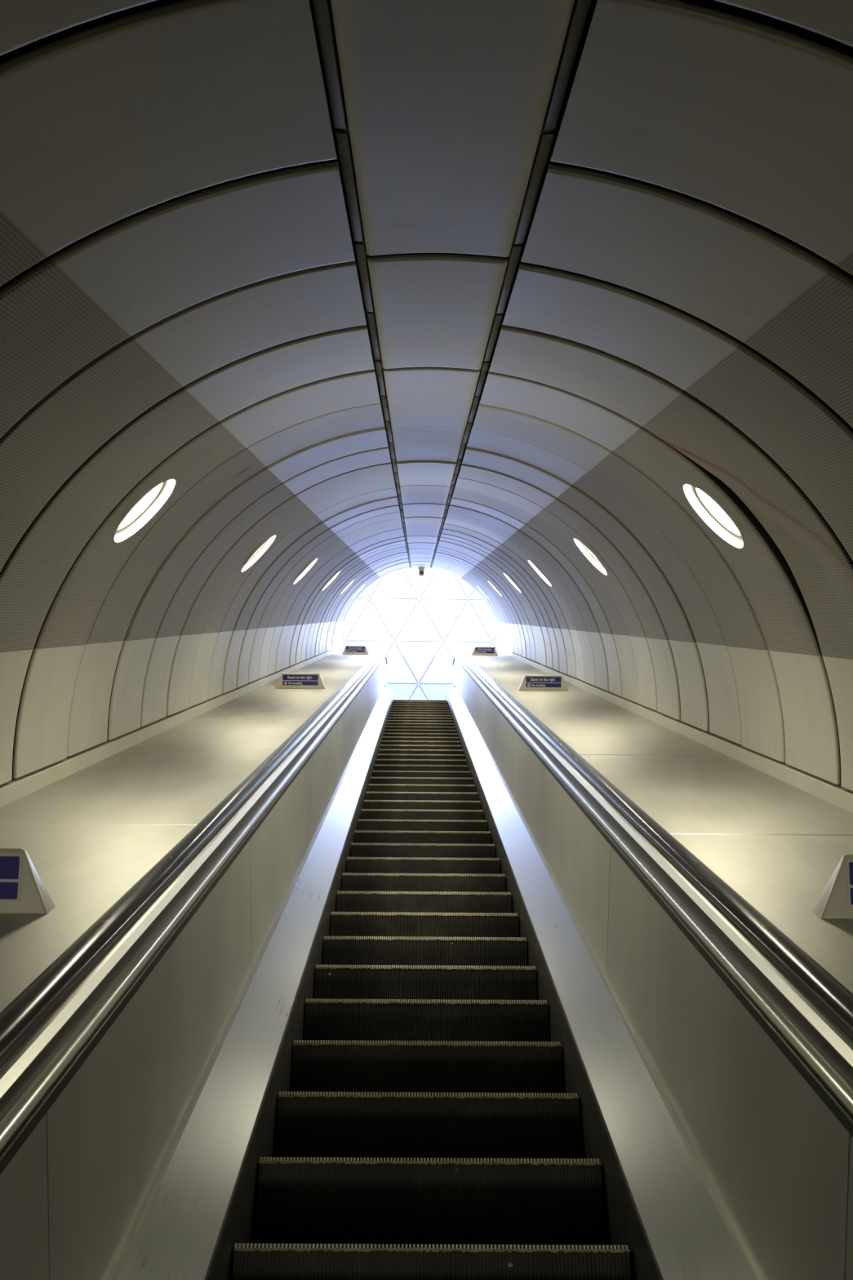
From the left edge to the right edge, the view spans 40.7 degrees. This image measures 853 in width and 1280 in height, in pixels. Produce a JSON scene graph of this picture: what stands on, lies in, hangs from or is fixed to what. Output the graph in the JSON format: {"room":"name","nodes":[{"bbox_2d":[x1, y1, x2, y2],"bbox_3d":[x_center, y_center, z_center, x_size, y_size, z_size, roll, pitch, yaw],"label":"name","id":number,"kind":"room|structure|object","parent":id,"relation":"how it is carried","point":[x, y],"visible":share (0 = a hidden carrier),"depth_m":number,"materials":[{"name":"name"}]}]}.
{"room":"subway station escalator","nodes":[
{"label":"subway station escalator","id":0,"kind":"room"},
{"bbox_2d":[0,0,409,784],"bbox_3d":[-1.065,-0.388,8.102,1.633,19.970,32.736,0,-29,0],"label":"wall","id":1,"kind":"structure","parent":0,"point":[180,296],"depth_m":3.79,"materials":[{"name":"beige metal"}]},
{"bbox_2d":[114,479,176,542],"bbox_3d":[-1.335,-0.623,5.327,0.310,0.385,0.432,13,-31,-22],"label":"recessed light","id":2,"kind":"object","parent":1,"relation":"in","point":[149,504],"visible":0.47,"depth_m":5.46,"materials":[{"name":"white"}]},
{"bbox_2d":[118,484,159,527],"bbox_3d":[-1.351,-0.642,5.328,0.034,0.312,0.312,43,1,-1],"label":"diffuser","id":3,"kind":"object","parent":2,"relation":"attached to","point":[133,518],"depth_m":5.44,"materials":[{"name":"white"}]},
{"bbox_2d":[0,646,339,807],"bbox_3d":[-1.868,0.513,15.027,0.040,10.593,18.613,0,-29,0],"label":"baseboard","id":4,"kind":"structure","parent":1,"relation":"attached to","point":[11,791],"depth_m":6.65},
{"bbox_2d":[240,535,275,572],"bbox_3d":[-1.363,-0.710,9.136,0.310,0.385,0.432,13,-31,-22],"label":"recessed light","id":5,"kind":"object","parent":1,"relation":"in","point":[260,551],"visible":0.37,"depth_m":9.29,"materials":[{"name":"white"}]},
{"bbox_2d":[293,558,317,584],"bbox_3d":[-1.391,-0.797,12.944,0.310,0.385,0.432,13,-31,-22],"label":"recessed light","id":6,"kind":"object","parent":1,"relation":"in","point":[311,564],"visible":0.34,"depth_m":13.11,"materials":[{"name":"white"}]},
{"bbox_2d":[322,571,340,591],"bbox_3d":[-1.419,-0.884,16.753,0.310,0.385,0.432,13,-31,-22],"label":"recessed light","id":7,"kind":"object","parent":1,"relation":"in","point":[332,579],"visible":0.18,"depth_m":16.93,"materials":[{"name":"white"}]},
{"bbox_2d":[340,579,354,594],"bbox_3d":[-1.447,-0.971,20.562,0.310,0.385,0.432,13,-31,-22],"label":"recessed light","id":8,"kind":"object","parent":1,"relation":"in","point":[349,584],"visible":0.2,"depth_m":20.74,"materials":[{"name":"white"}]},
{"bbox_2d":[351,584,364,598],"bbox_3d":[-1.475,-1.057,24.371,0.310,0.385,0.432,13,-31,-22],"label":"recessed light","id":9,"kind":"object","parent":1,"relation":"in","point":[358,590],"visible":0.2,"depth_m":24.51,"materials":[{"name":"white"}]},
{"bbox_2d":[312,0,411,568],"bbox_3d":[-0.226,-1.258,8.030,0.035,18.483,31.978,0,-29,0],"label":"ceiling rail","id":10,"kind":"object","parent":1,"relation":"attached to","point":[322,8],"depth_m":2.79,"materials":[{"name":"black metal"}]},
{"bbox_2d":[339,568,500,700],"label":"window","id":11,"kind":"structure","parent":0,"point":[345,640],"depth_m":36.48,"materials":[{"name":"grey"}]},
{"bbox_2d":[386,682,453,700],"bbox_3d":[-0.371,10.456,39.772,18.001,15.714,9.215,0,-29,0],"label":"wall","id":12,"kind":"structure","parent":0,"point":[402,691],"depth_m":39.45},
{"bbox_2d":[330,0,574,568],"bbox_3d":[0.000,-1.274,8.087,0.433,18.419,31.844,0,-29,0],"label":"ceiling","id":13,"kind":"structure","parent":0,"point":[446,101],"depth_m":2.79,"materials":[{"name":"grey metal"}]},
{"bbox_2d":[417,566,424,576],"bbox_3d":[-0.115,-1.533,26.138,0.150,0.255,0.338,0,-29,0],"label":"security camera","id":14,"kind":"object","parent":13,"relation":"hanging from","point":[421,569],"visible":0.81,"depth_m":26.01,"materials":[{"name":"black plastic"}]},
{"bbox_2d":[0,0,849,790],"bbox_3d":[-0.014,0.495,7.918,4.260,22.169,34.248,0,-29,0],"label":"lining","id":15,"kind":"object","parent":13,"relation":"attached to","point":[593,6],"depth_m":3.57,"materials":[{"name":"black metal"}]},
{"bbox_2d":[431,0,852,791],"bbox_3d":[1.049,-0.371,8.117,1.628,19.971,32.739,0,-29,0],"label":"wall","id":16,"kind":"structure","parent":0,"point":[678,313],"depth_m":4.05,"materials":[{"name":"beige metal"}]},
{"bbox_2d":[476,585,488,599],"bbox_3d":[1.224,-1.034,24.392,0.310,0.385,0.432,-10,-30,19],"label":"recessed light","id":17,"kind":"object","parent":16,"relation":"in","point":[482,592],"visible":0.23,"depth_m":24.54,"materials":[{"name":"white"}]},
{"bbox_2d":[487,580,502,596],"bbox_3d":[1.252,-0.947,20.583,0.310,0.385,0.432,-10,-30,19],"label":"recessed light","id":18,"kind":"object","parent":16,"relation":"in","point":[491,584],"visible":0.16,"depth_m":20.75,"materials":[{"name":"white"}]},
{"bbox_2d":[430,0,591,568],"bbox_3d":[0.226,-1.253,8.033,0.035,18.485,31.978,0,-29,0],"label":"ceiling rail","id":19,"kind":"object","parent":16,"relation":"attached to","point":[580,9],"depth_m":2.80,"materials":[{"name":"black metal"}]},
{"bbox_2d":[503,573,520,592],"bbox_3d":[1.280,-0.860,16.774,0.310,0.385,0.432,-10,-30,19],"label":"recessed light","id":20,"kind":"object","parent":16,"relation":"in","point":[512,582],"visible":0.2,"depth_m":16.95,"materials":[{"name":"white"}]},
{"bbox_2d":[527,560,551,586],"bbox_3d":[1.308,-0.774,12.965,0.310,0.385,0.432,-10,-30,19],"label":"recessed light","id":21,"kind":"object","parent":16,"relation":"in","point":[535,567],"visible":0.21,"depth_m":13.13,"materials":[{"name":"white"}]},
{"bbox_2d":[573,538,607,575],"bbox_3d":[1.337,-0.687,9.156,0.310,0.385,0.432,-10,-30,19],"label":"recessed light","id":22,"kind":"object","parent":16,"relation":"in","point":[592,557],"visible":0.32,"depth_m":9.31,"materials":[{"name":"white"}]},
{"bbox_2d":[500,648,852,813],"bbox_3d":[1.731,0.544,15.054,0.040,10.593,18.613,0,-29,0],"label":"baseboard","id":23,"kind":"structure","parent":16,"relation":"attached to","point":[841,797],"depth_m":6.70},
{"bbox_2d":[682,484,743,548],"bbox_3d":[1.365,-0.600,5.348,0.310,0.385,0.432,-10,-30,19],"label":"recessed light","id":24,"kind":"object","parent":16,"relation":"in","point":[708,509],"visible":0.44,"depth_m":5.48,"materials":[{"name":"white"}]},
{"bbox_2d":[698,488,739,533],"bbox_3d":[1.381,-0.618,5.349,0.034,0.312,0.312,-42,1,1],"label":"diffuser","id":25,"kind":"object","parent":24,"relation":"attached to","point":[724,524],"depth_m":5.45,"materials":[{"name":"white"}]},
{"bbox_3d":[-0.236,6.057,30.898,18.000,0.300,16.000,0,-29,0],"label":"floor","id":26,"kind":"structure","parent":0,"visible":0},
{"bbox_2d":[386,654,453,683],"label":"window","id":27,"kind":"structure","parent":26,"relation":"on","point":[440,670],"depth_m":40.03,"materials":[{"name":"glass"}]},
{"bbox_2d":[0,649,852,1279],"bbox_3d":[-0.017,1.322,7.297,1.638,18.236,30.955,0,-29,0],"label":"escalator","id":28,"kind":"object","parent":26,"relation":"on","point":[426,994],"visible":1,"depth_m":3.35,"materials":[{"name":"metal"}]},
{"bbox_2d":[0,653,375,1012],"bbox_3d":[-1.322,1.007,7.622,0.988,17.237,31.158,0,-29,0],"label":"deck","id":29,"kind":"object","parent":28,"relation":"attached to","point":[90,834],"visible":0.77,"depth_m":4.79,"materials":[{"name":"metal"}]},
{"bbox_2d":[0,848,55,913],"bbox_3d":[-1.300,0.668,3.156,0.549,0.169,0.130,0,-29,0],"label":"sign","id":30,"kind":"object","parent":29,"relation":"on","point":[22,890],"visible":1,"depth_m":3.12,"materials":[{"name":"white metal"}]},
{"bbox_2d":[275,672,325,688],"bbox_3d":[-1.363,0.456,12.453,0.549,0.170,0.130,1,-29,-1],"label":"sign","id":31,"kind":"object","parent":29,"relation":"on","point":[286,680],"visible":1,"depth_m":12.41,"materials":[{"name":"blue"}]},
{"bbox_2d":[342,645,368,653],"bbox_3d":[-1.427,0.214,23.100,0.549,0.170,0.130,0,-29,0],"label":"sign","id":32,"kind":"object","parent":29,"relation":"on","point":[348,649],"visible":1,"depth_m":23.06,"materials":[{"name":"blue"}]},
{"bbox_2d":[465,654,852,993],"bbox_3d":[1.289,1.029,7.642,0.988,17.238,31.157,0,-29,0],"label":"deck","id":33,"kind":"object","parent":28,"relation":"attached to","point":[778,844],"visible":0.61,"depth_m":4.92,"materials":[{"name":"metal"}]},
{"bbox_2d":[471,646,498,655],"bbox_3d":[1.173,0.236,23.120,0.549,0.170,0.130,1,-29,-1],"label":"sign","id":34,"kind":"object","parent":33,"relation":"on","point":[477,651],"visible":1,"depth_m":23.08,"materials":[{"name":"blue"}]},
{"bbox_2d":[518,675,568,690],"bbox_3d":[1.266,0.479,12.473,0.549,0.170,0.130,1,-29,-1],"label":"sign","id":35,"kind":"object","parent":33,"relation":"on","point":[530,682],"visible":1,"depth_m":12.43,"materials":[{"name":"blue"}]},
{"bbox_2d":[812,853,852,919],"bbox_3d":[1.347,0.691,3.176,0.549,0.168,0.130,0,-29,0],"label":"sign","id":36,"kind":"object","parent":33,"relation":"on","point":[836,900],"visible":1,"depth_m":3.14,"materials":[{"name":"white metal"}]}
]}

